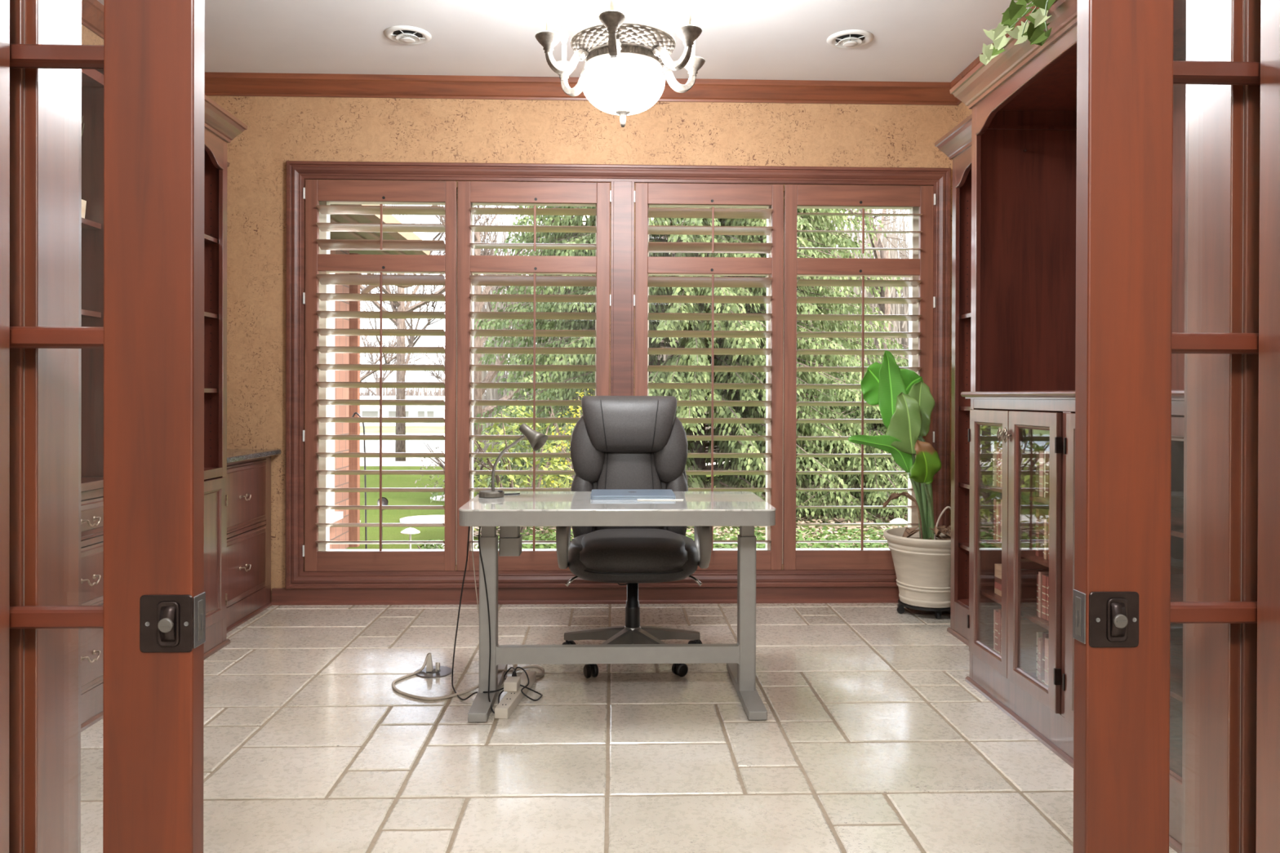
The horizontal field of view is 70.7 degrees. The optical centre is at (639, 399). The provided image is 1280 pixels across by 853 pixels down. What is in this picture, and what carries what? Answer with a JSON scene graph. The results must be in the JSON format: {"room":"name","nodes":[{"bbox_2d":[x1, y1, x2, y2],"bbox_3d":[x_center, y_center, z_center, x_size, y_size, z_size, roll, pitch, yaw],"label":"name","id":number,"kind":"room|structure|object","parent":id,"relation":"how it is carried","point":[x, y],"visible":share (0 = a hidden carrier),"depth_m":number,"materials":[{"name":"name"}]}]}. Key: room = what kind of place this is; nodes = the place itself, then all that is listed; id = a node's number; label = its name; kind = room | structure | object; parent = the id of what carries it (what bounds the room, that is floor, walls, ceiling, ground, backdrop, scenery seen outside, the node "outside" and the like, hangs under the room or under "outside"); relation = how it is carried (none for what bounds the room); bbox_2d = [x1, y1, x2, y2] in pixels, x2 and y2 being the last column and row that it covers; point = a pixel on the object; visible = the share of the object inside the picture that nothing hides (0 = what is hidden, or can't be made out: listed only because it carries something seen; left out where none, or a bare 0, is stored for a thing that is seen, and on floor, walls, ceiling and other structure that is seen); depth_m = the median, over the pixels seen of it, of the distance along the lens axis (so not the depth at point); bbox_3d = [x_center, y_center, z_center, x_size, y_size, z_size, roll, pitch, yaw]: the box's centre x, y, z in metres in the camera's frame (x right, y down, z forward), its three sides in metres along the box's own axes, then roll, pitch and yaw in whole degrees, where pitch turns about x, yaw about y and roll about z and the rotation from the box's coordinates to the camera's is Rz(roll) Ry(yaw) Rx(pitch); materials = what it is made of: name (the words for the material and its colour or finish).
{"room":"office","nodes":[
{"label":"office","id":0,"kind":"room"},
{"bbox_2d":[81,24,103,44],"bbox_3d":[-2.650,-0.335,3.336,0.100,3.070,3.830,0,0,-2],"label":"wall","id":1,"kind":"structure","parent":0,"point":[88,37],"depth_m":4.30,"materials":[{"name":"paint"}]},
{"bbox_2d":[97,0,1031,82],"bbox_3d":[-0.235,-1.905,1.352,5.200,0.100,7.930,0,0,-2],"label":"ceiling","id":2,"kind":"structure","parent":0,"point":[931,41],"depth_m":4.62,"materials":[{"name":"paint"}]},
{"bbox_2d":[383,25,431,44],"bbox_3d":[-1.191,-1.855,4.635,0.236,0.030,0.236,0,0,-2],"label":"ceiling vent","id":3,"kind":"object","parent":2,"relation":"in","point":[402,34],"visible":1,"depth_m":4.62,"materials":[{"name":"white paint"}]},
{"bbox_2d":[535,0,705,127],"bbox_3d":[-0.065,-1.458,3.494,0.623,0.808,0.704,0,0,6],"label":"chandelier","id":4,"kind":"object","parent":2,"relation":"hanging from","point":[622,75],"visible":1,"depth_m":3.37,"materials":[{"name":"white glass"}]},
{"bbox_2d":[571,26,674,62],"bbox_3d":[-0.065,-1.344,3.495,0.396,0.048,0.394,0,0,-2],"label":"lampshade","id":5,"kind":"object","parent":4,"relation":"on","point":[590,41],"depth_m":3.37,"materials":[{"name":"glass"}]},
{"bbox_2d":[826,29,873,48],"bbox_3d":[1.086,-1.848,4.668,0.236,0.030,0.236,0,0,-2],"label":"ceiling vent","id":6,"kind":"object","parent":2,"relation":"in","point":[853,38],"visible":1,"depth_m":4.64,"materials":[{"name":"white paint"}]},
{"bbox_2d":[206,95,958,602],"bbox_3d":[-0.387,-0.335,5.455,4.750,3.070,0.270,0,0,-2],"label":"wall","id":7,"kind":"structure","parent":0,"point":[280,130],"depth_m":5.29,"materials":[{"name":"paint"}]},
{"bbox_2d":[318,188,457,564],"bbox_3d":[-1.070,-0.132,5.450,1.745,2.220,0.240,0,0,-2],"label":"window","id":8,"kind":"structure","parent":7,"relation":"in","point":[324,323],"depth_m":5.38,"materials":[{"name":"clear glass"}]},
{"bbox_2d":[302,179,457,571],"bbox_3d":[-1.519,-0.136,5.276,0.881,2.282,0.128,0,0,-2],"label":"plantation shutter","id":9,"kind":"object","parent":8,"relation":"attached to","point":[315,191],"visible":1,"depth_m":5.27,"materials":[{"name":"brown wood"}]},
{"bbox_2d":[470,203,596,551],"bbox_3d":[-0.638,-0.131,5.448,0.875,2.220,0.070,0,0,-2],"label":"window","id":10,"kind":"structure","parent":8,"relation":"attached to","point":[473,205],"depth_m":5.42,"materials":[{"name":"clear glass"}]},
{"bbox_2d":[457,181,611,570],"bbox_3d":[-0.621,-0.134,5.303,0.899,2.282,0.130,0,0,-2],"label":"plantation shutter","id":11,"kind":"object","parent":10,"relation":"attached to","point":[468,192],"visible":0.77,"depth_m":5.29,"materials":[{"name":"brown wood"}]},
{"bbox_2d":[81,0,1039,105],"bbox_3d":[-0.321,-1.807,3.401,4.550,0.112,3.830,0,0,-2],"label":"trim","id":12,"kind":"structure","parent":7,"relation":"attached to","point":[216,84],"depth_m":5.26,"materials":[{"name":"brown wood"}]},
{"bbox_2d":[271,586,899,604],"bbox_3d":[-0.127,1.155,5.315,4.030,0.092,0.036,0,0,-2],"label":"baseboard","id":13,"kind":"structure","parent":7,"relation":"attached to","point":[280,596],"depth_m":5.30,"materials":[{"name":"brown wood"}]},
{"bbox_2d":[285,160,951,589],"bbox_3d":[-0.108,-0.134,5.322,3.900,2.486,0.054,0,0,-2],"label":"trim","id":14,"kind":"structure","parent":7,"relation":"attached to","point":[296,171],"depth_m":5.29,"materials":[{"name":"brown wood"}]},
{"bbox_2d":[610,181,634,395],"bbox_3d":[-0.105,-0.132,5.324,0.138,2.293,0.050,0,0,-2],"label":"trim","id":15,"kind":"structure","parent":7,"relation":"attached to","point":[622,203],"depth_m":5.30,"materials":[{"name":"brown wood"}]},
{"bbox_2d":[647,191,784,564],"bbox_3d":[0.851,-0.127,5.507,1.750,2.220,0.240,0,0,-2],"label":"window","id":16,"kind":"structure","parent":7,"relation":"in","point":[768,220],"depth_m":5.46,"materials":[{"name":"clear glass"}]},
{"bbox_2d":[633,182,783,570],"bbox_3d":[0.403,-0.130,5.333,0.885,2.282,0.128,0,0,-2],"label":"plantation shutter","id":17,"kind":"object","parent":16,"relation":"attached to","point":[646,194],"visible":0.8,"depth_m":5.33,"materials":[{"name":"brown wood"}]},
{"bbox_2d":[782,197,919,558],"bbox_3d":[1.285,-0.125,5.505,0.872,2.220,0.070,0,0,-2],"label":"window","id":18,"kind":"structure","parent":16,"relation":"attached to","point":[913,220],"depth_m":5.48,"materials":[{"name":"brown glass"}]},
{"bbox_2d":[782,184,935,569],"bbox_3d":[1.302,-0.128,5.361,0.896,2.282,0.130,0,0,-2],"label":"plantation shutter","id":19,"kind":"object","parent":18,"relation":"attached to","point":[923,197],"visible":0.84,"depth_m":5.35,"materials":[{"name":"brown wood"}]},
{"bbox_2d":[80,603,1177,852],"bbox_3d":[-0.245,1.246,1.373,5.200,0.058,7.950,0,0,-2],"label":"floor","id":20,"kind":"structure","parent":0,"point":[287,655],"depth_m":3.14,"materials":[{"name":"tile"}]},
{"bbox_2d":[80,69,103,732],"bbox_3d":[-2.280,-0.027,2.863,0.607,2.460,1.360,0,0,-2],"label":"bookcase","id":21,"kind":"object","parent":20,"relation":"on","point":[92,81],"visible":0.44,"depth_m":3.52,"materials":[{"name":"brown wood"}]},
{"bbox_2d":[81,116,86,218],"bbox_3d":[-2.207,-0.917,3.454,0.126,0.464,0.135,0,0,-2],"label":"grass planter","id":22,"kind":"object","parent":21,"relation":"on","point":[83,202],"visible":0.02,"depth_m":3.49,"materials":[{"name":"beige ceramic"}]},
{"bbox_2d":[81,309,101,317],"bbox_3d":[-2.328,-0.327,2.861,0.485,0.020,1.320,0,0,-2],"label":"shelf","id":23,"kind":"object","parent":21,"relation":"attached to","point":[85,313],"depth_m":3.48,"materials":[{"name":"brown wood"}]},
{"bbox_2d":[81,217,101,229],"bbox_3d":[-2.327,-0.672,2.860,0.485,0.020,1.320,0,0,-2],"label":"shelf","id":24,"kind":"object","parent":21,"relation":"attached to","point":[86,224],"depth_m":3.49,"materials":[{"name":"brown wood"}]},
{"bbox_2d":[80,476,103,491],"bbox_3d":[-2.293,0.320,2.864,0.582,0.030,1.360,0,0,-2],"label":"countertop","id":25,"kind":"structure","parent":21,"relation":"on","point":[87,483],"depth_m":3.35,"materials":[{"name":"brown wood"}]},
{"bbox_2d":[80,69,247,659],"bbox_3d":[-2.278,-0.079,3.985,0.677,2.556,1.002,0,0,-2],"label":"bookcase","id":26,"kind":"object","parent":20,"relation":"on","point":[221,127],"visible":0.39,"depth_m":4.37,"materials":[{"name":"brown wood"}]},
{"bbox_2d":[226,456,271,632],"bbox_3d":[-2.368,0.760,4.831,0.552,0.872,0.823,0,0,-2],"label":"base cabinet","id":27,"kind":"object","parent":20,"relation":"on","point":[248,482],"visible":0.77,"depth_m":4.90,"materials":[{"name":"brown wood"}]},
{"bbox_2d":[226,448,280,463],"bbox_3d":[-2.362,0.308,4.838,0.563,0.030,0.841,0,0,-2],"label":"countertop","id":28,"kind":"structure","parent":27,"relation":"on","point":[233,455],"depth_m":4.95,"materials":[{"name":"black stone"}]},
{"bbox_2d":[414,662,452,678],"bbox_3d":[-0.908,1.180,3.979,0.166,0.047,0.166,0,0,-2],"label":"floor outlet","id":29,"kind":"object","parent":20,"relation":"on","point":[438,671],"visible":0.92,"depth_m":3.95,"materials":[{"name":"metal"}]},
{"bbox_2d":[391,652,544,719],"bbox_3d":[-0.728,1.165,3.724,0.632,0.082,0.656,0,0,-2],"label":"power strip","id":30,"kind":"object","parent":20,"relation":"on","point":[504,708],"visible":0.93,"depth_m":3.67,"materials":[{"name":"white plastic"}]},
{"bbox_2d":[503,666,542,701],"bbox_3d":[-0.478,1.145,3.669,0.166,0.122,0.174,0,0,-2],"label":"charger","id":31,"kind":"object","parent":30,"relation":"on","point":[513,683],"visible":1,"depth_m":3.62,"materials":[{"name":"white plastic"}]},
{"bbox_2d":[458,491,775,722],"bbox_3d":[-0.092,0.809,3.703,1.197,0.796,0.658,0,0,-2],"label":"desk","id":32,"kind":"object","parent":20,"relation":"on","point":[744,509],"visible":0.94,"depth_m":3.60,"materials":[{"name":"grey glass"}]},
{"bbox_2d":[451,422,547,700],"bbox_3d":[-0.583,0.653,3.737,0.397,1.105,0.307,0,0,-2],"label":"desk lamp","id":33,"kind":"object","parent":32,"relation":"on","point":[537,440],"visible":0.95,"depth_m":3.75,"materials":[{"name":"grey metal"}]},
{"bbox_2d":[590,489,675,499],"bbox_3d":[-0.032,0.402,3.820,0.349,0.016,0.255,0,0,-2],"label":"laptop","id":34,"kind":"object","parent":32,"relation":"on","point":[595,494],"visible":1,"depth_m":3.75,"materials":[{"name":"silver metal"}]},
{"bbox_2d":[555,395,712,678],"bbox_3d":[-0.033,0.595,4.232,0.715,1.221,0.700,0,0,-2],"label":"office chair","id":35,"kind":"object","parent":20,"relation":"on","point":[618,442],"visible":0.84,"depth_m":4.34,"materials":[{"name":"black leather"}]},
{"bbox_2d":[594,452,663,530],"bbox_3d":[-0.054,0.417,4.442,0.356,0.505,0.143,0,0,-2],"label":"cushion","id":36,"kind":"object","parent":35,"relation":"on","point":[612,470],"depth_m":4.39,"materials":[{"name":"black leather"}]},
{"bbox_2d":[579,528,688,573],"bbox_3d":[-0.032,0.691,4.163,0.510,0.137,0.556,0,0,-2],"label":"seat cushion","id":37,"kind":"object","parent":35,"relation":"on","point":[601,550],"depth_m":3.95,"materials":[{"name":"black leather"}]},
{"bbox_2d":[896,599,950,618],"bbox_3d":[1.622,1.177,5.100,0.354,0.060,0.336,0,0,-2],"label":"caddy","id":38,"kind":"object","parent":20,"relation":"on","point":[938,611],"visible":0.44,"depth_m":4.97,"materials":[{"name":"black plastic"}]},
{"bbox_2d":[848,350,951,608],"bbox_3d":[1.541,0.438,5.099,0.676,1.416,0.552,0,0,17],"label":"potted plant","id":39,"kind":"object","parent":38,"relation":"on","point":[921,555],"visible":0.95,"depth_m":4.97,"materials":[{"name":"green plant"}]},
{"bbox_2d":[897,599,950,611],"bbox_3d":[1.631,1.153,5.100,0.336,0.012,0.336,0,0,-2],"label":"tray","id":40,"kind":"object","parent":38,"relation":"on","point":[900,606],"depth_m":4.97,"materials":[{"name":"black plastic"}]},
{"bbox_2d":[934,113,972,646],"bbox_3d":[1.739,-0.068,4.323,0.360,2.556,0.886,0,0,-2],"label":"bookcase","id":41,"kind":"object","parent":20,"relation":"on","point":[956,144],"visible":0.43,"depth_m":4.67,"materials":[{"name":"brown wood"}]},
{"bbox_2d":[949,0,1186,852],"bbox_3d":[1.664,-0.063,3.037,0.587,2.556,1.813,0,0,-2],"label":"bookcase","id":42,"kind":"object","parent":20,"relation":"on","point":[1023,102],"visible":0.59,"depth_m":3.71,"materials":[{"name":"brown wood"}]},
{"bbox_2d":[992,444,996,485],"bbox_3d":[1.533,0.275,3.776,0.113,0.175,0.013,0,0,-2],"label":"book","id":43,"kind":"object","parent":42,"relation":"on","point":[994,446],"visible":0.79,"depth_m":3.77,"materials":[{"name":"paper"}]},
{"bbox_2d":[993,608,998,649],"bbox_3d":[1.542,0.976,3.777,0.122,0.191,0.017,0,0,-2],"label":"book","id":44,"kind":"object","parent":42,"relation":"in","point":[994,610],"visible":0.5,"depth_m":3.77,"materials":[{"name":"pink fabric"}]},
{"bbox_2d":[995,611,998,652],"bbox_3d":[1.552,0.977,3.754,0.143,0.188,0.028,0,0,-2],"label":"book","id":45,"kind":"object","parent":42,"relation":"in","point":[996,612],"visible":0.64,"depth_m":3.75,"materials":[{"name":"fabric"}]},
{"bbox_2d":[993,498,1001,540],"bbox_3d":[1.538,0.503,3.775,0.116,0.169,0.018,0,0,-2],"label":"book","id":46,"kind":"object","parent":42,"relation":"on","point":[995,500],"visible":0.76,"depth_m":3.77,"materials":[{"name":"paper"}]},
{"bbox_2d":[995,502,1000,540],"bbox_3d":[1.555,0.507,3.756,0.142,0.160,0.018,0,0,-2],"label":"book","id":47,"kind":"object","parent":42,"relation":"on","point":[997,503],"visible":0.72,"depth_m":3.75,"materials":[{"name":"paper"}]},
{"bbox_2d":[998,503,1000,541],"bbox_3d":[1.543,0.510,3.737,0.116,0.154,0.018,0,0,-2],"label":"book","id":48,"kind":"object","parent":42,"relation":"on","point":[999,504],"visible":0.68,"depth_m":3.73,"materials":[{"name":"paper"}]},
{"bbox_2d":[998,608,1001,653],"bbox_3d":[1.550,0.969,3.729,0.138,0.204,0.019,0,0,-2],"label":"book","id":49,"kind":"object","parent":42,"relation":"in","point":[999,610],"visible":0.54,"depth_m":3.72,"materials":[{"name":"fabric"}]},
{"bbox_2d":[998,448,1002,487],"bbox_3d":[1.546,0.284,3.718,0.136,0.156,0.017,0,0,-2],"label":"book","id":50,"kind":"object","parent":42,"relation":"on","point":[999,450],"visible":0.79,"depth_m":3.71,"materials":[{"name":"paper"}]},
{"bbox_2d":[996,442,1024,486],"bbox_3d":[1.543,0.272,3.762,0.113,0.182,0.013,0,0,-2],"label":"book","id":51,"kind":"object","parent":42,"relation":"on","point":[999,445],"visible":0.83,"depth_m":3.75,"materials":[{"name":"paper"}]},
{"bbox_2d":[979,0,1055,65],"bbox_3d":[1.363,-1.326,3.071,0.167,0.295,0.734,0,0,-17],"label":"ivy garland","id":52,"kind":"object","parent":42,"relation":"on","point":[1034,33],"visible":1,"depth_m":3.18,"materials":[{"name":"plant"}]},
{"bbox_2d":[1020,617,1047,672],"bbox_3d":[1.544,0.967,3.551,0.106,0.210,0.023,0,0,-2],"label":"book","id":53,"kind":"object","parent":42,"relation":"in","point":[1028,629],"visible":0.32,"depth_m":3.54,"materials":[{"name":"beige fabric"}]},
{"bbox_2d":[1021,568,1046,607],"bbox_3d":[1.538,0.740,3.546,0.104,0.146,0.025,0,0,-2],"label":"book","id":54,"kind":"object","parent":42,"relation":"on","point":[1028,575],"visible":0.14,"depth_m":3.53,"materials":[{"name":"brown fabric"}]},
{"bbox_2d":[1021,502,1048,549],"bbox_3d":[1.562,0.497,3.551,0.139,0.181,0.013,0,0,-2],"label":"book","id":55,"kind":"object","parent":42,"relation":"on","point":[1028,509],"visible":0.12,"depth_m":3.54,"materials":[{"name":"paper"}]},
{"bbox_2d":[1021,561,1048,571],"bbox_3d":[1.558,0.728,3.567,0.140,0.170,0.014,0,0,-2],"label":"book","id":56,"kind":"object","parent":42,"relation":"on","point":[1024,564],"visible":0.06,"depth_m":3.56,"materials":[{"name":"brown fabric"}]},
{"bbox_2d":[1021,448,1049,491],"bbox_3d":[1.548,0.278,3.550,0.129,0.169,0.019,0,0,-2],"label":"book","id":57,"kind":"object","parent":42,"relation":"on","point":[1028,455],"visible":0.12,"depth_m":3.54,"materials":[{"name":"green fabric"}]},
{"bbox_2d":[1035,451,1039,496],"bbox_3d":[1.555,0.280,3.391,0.132,0.168,0.024,0,0,-2],"label":"book","id":58,"kind":"object","parent":42,"relation":"on","point":[1037,490],"visible":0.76,"depth_m":3.39,"materials":[{"name":"paper"}]},
{"bbox_2d":[1038,640,1042,681],"bbox_3d":[1.556,0.988,3.369,0.135,0.169,0.015,0,0,-2],"label":"book","id":59,"kind":"object","parent":42,"relation":"on","point":[1040,652],"visible":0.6,"depth_m":3.36,"materials":[{"name":"paper"}]},
{"bbox_2d":[1035,508,1048,556],"bbox_3d":[1.558,0.500,3.393,0.137,0.176,0.024,0,0,-2],"label":"book","id":60,"kind":"object","parent":42,"relation":"on","point":[1040,513],"visible":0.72,"depth_m":3.38,"materials":[{"name":"paper"}]},
{"bbox_2d":[1039,450,1045,497],"bbox_3d":[1.547,0.278,3.364,0.109,0.171,0.028,0,0,-2],"label":"book","id":61,"kind":"object","parent":42,"relation":"on","point":[1041,452],"visible":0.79,"depth_m":3.36,"materials":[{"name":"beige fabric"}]},
{"bbox_2d":[1038,571,1048,617],"bbox_3d":[1.548,0.729,3.368,0.120,0.169,0.017,0,0,-2],"label":"book","id":62,"kind":"object","parent":42,"relation":"on","point":[1040,573],"visible":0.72,"depth_m":3.36,"materials":[{"name":"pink paper"}]},
{"bbox_2d":[1041,574,1048,619],"bbox_3d":[1.554,0.733,3.344,0.120,0.162,0.029,0,0,-2],"label":"book","id":63,"kind":"object","parent":42,"relation":"on","point":[1044,576],"visible":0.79,"depth_m":3.34,"materials":[{"name":"fabric"}]},
{"bbox_2d":[1042,631,1048,682],"bbox_3d":[1.565,0.969,3.349,0.139,0.207,0.024,0,0,-2],"label":"book","id":64,"kind":"object","parent":42,"relation":"in","point":[1045,634],"visible":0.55,"depth_m":3.35,"materials":[{"name":"paper"}]},
{"bbox_2d":[1044,519,1048,559],"bbox_3d":[1.556,0.515,3.324,0.132,0.147,0.015,0,0,-2],"label":"book","id":65,"kind":"object","parent":42,"relation":"on","point":[1046,521],"visible":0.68,"depth_m":3.32,"materials":[{"name":"paper"}]},
{"bbox_2d":[1044,637,1048,685],"bbox_3d":[1.559,0.977,3.322,0.132,0.192,0.025,0,0,-2],"label":"book","id":66,"kind":"object","parent":42,"relation":"in","point":[1046,639],"visible":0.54,"depth_m":3.32,"materials":[{"name":"beige paper"}]},
{"bbox_2d":[1044,450,1049,498],"bbox_3d":[1.550,0.276,3.313,0.119,0.175,0.025,0,0,-2],"label":"book","id":67,"kind":"object","parent":42,"relation":"on","point":[1047,452],"visible":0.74,"depth_m":3.31,"materials":[{"name":"beige paper"}]},
{"bbox_2d":[23,0,1244,852],"bbox_3d":[-0.265,-0.321,1.377,4.750,3.070,0.230,0,0,-2],"label":"wall","id":68,"kind":"structure","parent":0,"point":[1244,0],"depth_m":1.37,"materials":[{"name":"paint"}]},
{"bbox_2d":[9,0,205,852],"bbox_3d":[-1.115,0.012,1.325,0.924,2.380,0.056,0,0,-2],"label":"door","id":69,"kind":"structure","parent":68,"relation":"in","point":[152,616],"depth_m":1.32,"materials":[{"name":"brown wood"}]},
{"bbox_2d":[78,0,1188,852],"bbox_3d":[0.005,-0.045,1.517,2.058,2.520,0.028,0,0,-2],"label":"trim","id":70,"kind":"structure","parent":68,"relation":"attached to","point":[80,1],"depth_m":1.54,"materials":[{"name":"brown wood"}]},
{"bbox_2d":[0,0,1279,852],"bbox_3d":[0.009,0.005,1.384,2.166,2.420,0.243,0,0,-2],"label":"trim","id":71,"kind":"structure","parent":68,"relation":"attached to","point":[1233,193],"depth_m":1.42,"materials":[{"name":"brown wood"}]},
{"bbox_2d":[1072,0,1260,852],"bbox_3d":[1.135,0.019,1.392,0.924,2.380,0.056,0,0,-2],"label":"door","id":72,"kind":"structure","parent":68,"relation":"in","point":[1124,612],"depth_m":1.37,"materials":[{"name":"brown wood"}]},
{"bbox_2d":[957,102,972,124],"bbox_3d":[1.998,-0.321,3.475,0.100,3.070,3.830,0,0,-2],"label":"wall","id":73,"kind":"structure","parent":0,"point":[963,111],"depth_m":5.31,"materials":[{"name":"paint"}]},
{"label":"outside","id":74,"kind":"structure","parent":0,"visible":0},
{"bbox_2d":[360,422,485,433],"bbox_3d":[-4.846,3.740,161.942,320.000,2.200,76.000,0,0,-2],"label":"bank","id":75,"kind":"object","parent":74,"point":[368,429],"depth_m":127.87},
{"bbox_2d":[360,318,430,395],"bbox_3d":[-44.804,-5.601,155.283,16.456,18.276,11.956,0,0,-2],"label":"bare tree","id":76,"kind":"object","parent":75,"relation":"on","point":[376,355],"visible":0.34,"depth_m":154.39,"materials":[{"name":"plant"}]},
{"bbox_2d":[360,395,444,426],"bbox_3d":[-38.229,2.008,140.931,18.000,5.000,10.000,0,0,-2],"label":"house","id":77,"kind":"structure","parent":75,"relation":"on","point":[365,411],"depth_m":137.02,"materials":[{"name":"white paint"}]},
{"bbox_2d":[360,377,484,399],"bbox_3d":[-14.652,-0.112,153.577,171.625,7.500,9.730,0,0,-2],"label":"brushwood","id":78,"kind":"object","parent":75,"relation":"on","point":[392,392],"visible":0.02,"depth_m":151.63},
{"bbox_2d":[421,337,444,382],"bbox_3d":[-36.742,-5.045,172.069,12.965,17.097,14.231,0,0,-2],"label":"bare tree","id":79,"kind":"object","parent":75,"relation":"on","point":[437,376],"visible":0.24,"depth_m":172.96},
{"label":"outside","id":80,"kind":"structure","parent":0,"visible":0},
{"bbox_2d":[346,466,907,549],"bbox_3d":[-1.438,3.689,47.792,120.000,4.720,84.400,0,0,-2],"label":"lawn","id":81,"kind":"structure","parent":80,"point":[388,516],"depth_m":11.58,"materials":[{"name":"green plant"}]},
{"bbox_2d":[329,204,430,549],"bbox_3d":[-2.661,-0.324,7.413,1.120,3.580,3.780,0,0,-2],"label":"house wing","id":82,"kind":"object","parent":81,"relation":"on","point":[336,516],"visible":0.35,"depth_m":8.67,"materials":[{"name":"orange brick"}]},
{"bbox_2d":[360,214,444,382],"bbox_3d":[-11.936,-4.112,30.924,8.749,12.373,10.878,0,0,-44],"label":"bare tree","id":83,"kind":"object","parent":81,"relation":"on","point":[368,373],"visible":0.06,"depth_m":30.44,"materials":[{"name":"grey plant"}]},
{"bbox_2d":[400,527,420,549],"bbox_3d":[-2.022,1.298,7.948,0.170,0.335,0.170,0,0,-2],"label":"path light","id":84,"kind":"object","parent":81,"relation":"on","point":[410,531],"visible":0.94,"depth_m":7.91,"materials":[{"name":"silver metal"}]},
{"bbox_2d":[400,515,444,524],"bbox_3d":[-2.429,1.450,10.838,0.900,0.030,0.685,0,0,-2],"label":"flagstone","id":85,"kind":"object","parent":81,"relation":"on","point":[423,518],"visible":0.46,"depth_m":10.76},
{"bbox_2d":[360,204,515,461],"bbox_3d":[-6.685,-3.578,23.102,6.683,10.552,10.936,0,0,19],"label":"bare tree","id":86,"kind":"object","parent":81,"relation":"on","point":[400,445],"visible":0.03,"depth_m":23.79,"materials":[{"name":"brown plant"}]},
{"bbox_2d":[416,538,479,549],"bbox_3d":[-1.583,1.299,7.357,0.827,0.367,0.851,0,0,-2],"label":"shrub","id":87,"kind":"object","parent":81,"relation":"on","point":[439,546],"visible":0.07,"depth_m":7.30,"materials":[{"name":"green plant"}]},
{"bbox_2d":[414,440,504,497],"bbox_3d":[-2.531,0.980,12.940,1.379,0.953,1.380,0,0,-2],"label":"shrub","id":88,"kind":"object","parent":81,"relation":"on","point":[437,459],"visible":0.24,"depth_m":12.79,"materials":[{"name":"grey plant"}]},
{"bbox_2d":[473,405,573,538],"bbox_3d":[-1.221,0.748,9.171,1.273,1.445,1.284,0,0,-2],"label":"rhododendron","id":89,"kind":"object","parent":81,"relation":"on","point":[503,432],"visible":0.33,"depth_m":9.10,"materials":[{"name":"green plant"}]},
{"bbox_2d":[406,204,671,463],"bbox_3d":[-2.341,-3.609,17.126,7.604,10.084,8.547,0,0,-30],"label":"bare tree","id":90,"kind":"object","parent":81,"relation":"on","point":[478,306],"visible":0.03,"depth_m":17.05,"materials":[{"name":"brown plant"}]},
{"bbox_2d":[360,461,729,466],"bbox_3d":[-6.093,1.402,19.632,17.000,0.019,1.200,0,0,-2],"label":"edging","id":91,"kind":"object","parent":81,"relation":"on","point":[362,463],"visible":0.11,"depth_m":19.64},
{"bbox_2d":[538,388,594,488],"bbox_3d":[-0.577,0.670,9.984,1.110,1.597,1.088,0,0,-2],"label":"forsythia","id":92,"kind":"object","parent":81,"relation":"on","point":[568,460],"visible":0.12,"depth_m":9.97,"materials":[{"name":"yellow plant"}]},
{"bbox_2d":[480,205,683,393],"bbox_3d":[-0.761,-3.995,23.692,8.311,11.419,7.691,0,0,-13],"label":"bare tree","id":93,"kind":"object","parent":81,"relation":"on","point":[662,341],"visible":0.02,"depth_m":23.47,"materials":[{"name":"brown plant"}]},
{"bbox_2d":[430,205,908,533],"bbox_3d":[0.785,-4.996,12.109,7.480,14.088,5.320,0,0,-2],"label":"spruce tree","id":94,"kind":"object","parent":81,"relation":"on","point":[803,222],"visible":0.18,"depth_m":11.44,"materials":[{"name":"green plant"}]},
{"bbox_2d":[442,205,909,462],"bbox_3d":[4.883,-4.084,30.631,22.925,12.425,5.817,0,0,-2],"label":"thicket","id":95,"kind":"object","parent":81,"relation":"on","point":[895,308],"visible":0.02,"depth_m":28.93,"materials":[{"name":"plant"}]},
{"bbox_2d":[473,508,907,548],"bbox_3d":[1.453,1.442,9.952,8.578,0.120,8.290,0,0,-2],"label":"mulch","id":96,"kind":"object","parent":81,"relation":"on","point":[841,520],"visible":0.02,"depth_m":10.05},
{"bbox_2d":[497,526,894,548],"bbox_3d":[1.011,1.371,7.888,4.754,0.209,2.556,0,0,-2],"label":"ground cover","id":97,"kind":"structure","parent":81,"relation":"on","point":[832,537],"depth_m":8.62,"materials":[{"name":"plant"}]},
{"bbox_2d":[662,208,890,363],"bbox_3d":[2.159,-3.477,16.905,6.236,9.850,7.012,0,0,36],"label":"tree","id":98,"kind":"object","parent":81,"relation":"on","point":[885,308],"visible":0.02,"depth_m":16.54,"materials":[{"name":"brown plant"}]},
{"bbox_2d":[667,208,909,258],"bbox_3d":[1.862,-3.989,22.685,7.074,10.830,9.820,0,0,-5],"label":"bare tree","id":99,"kind":"object","parent":81,"relation":"on","point":[877,209],"visible":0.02,"depth_m":18.58,"materials":[{"name":"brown plant"}]},
{"bbox_2d":[763,380,907,523],"bbox_3d":[3.066,0.598,11.257,3.115,2.073,2.268,0,0,-5],"label":"bush","id":100,"kind":"object","parent":81,"relation":"on","point":[877,464],"visible":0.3,"depth_m":11.00,"materials":[{"name":"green plant"}]},
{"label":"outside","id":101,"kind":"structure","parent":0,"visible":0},
{"bbox_2d":[360,433,444,450],"bbox_3d":[-3.134,4.846,104.471,240.000,0.001,43.000,0,0,-2],"label":"pond","id":102,"kind":"structure","parent":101,"point":[371,445],"depth_m":95.98,"materials":[{"name":"grey liquid"}]},
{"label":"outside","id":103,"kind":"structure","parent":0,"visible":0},
{"bbox_2d":[360,450,444,461],"bbox_3d":[-2.194,4.858,72.985,160.000,0.001,22.000,0,0,-2],"label":"road","id":104,"kind":"structure","parent":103,"point":[362,459],"depth_m":73.36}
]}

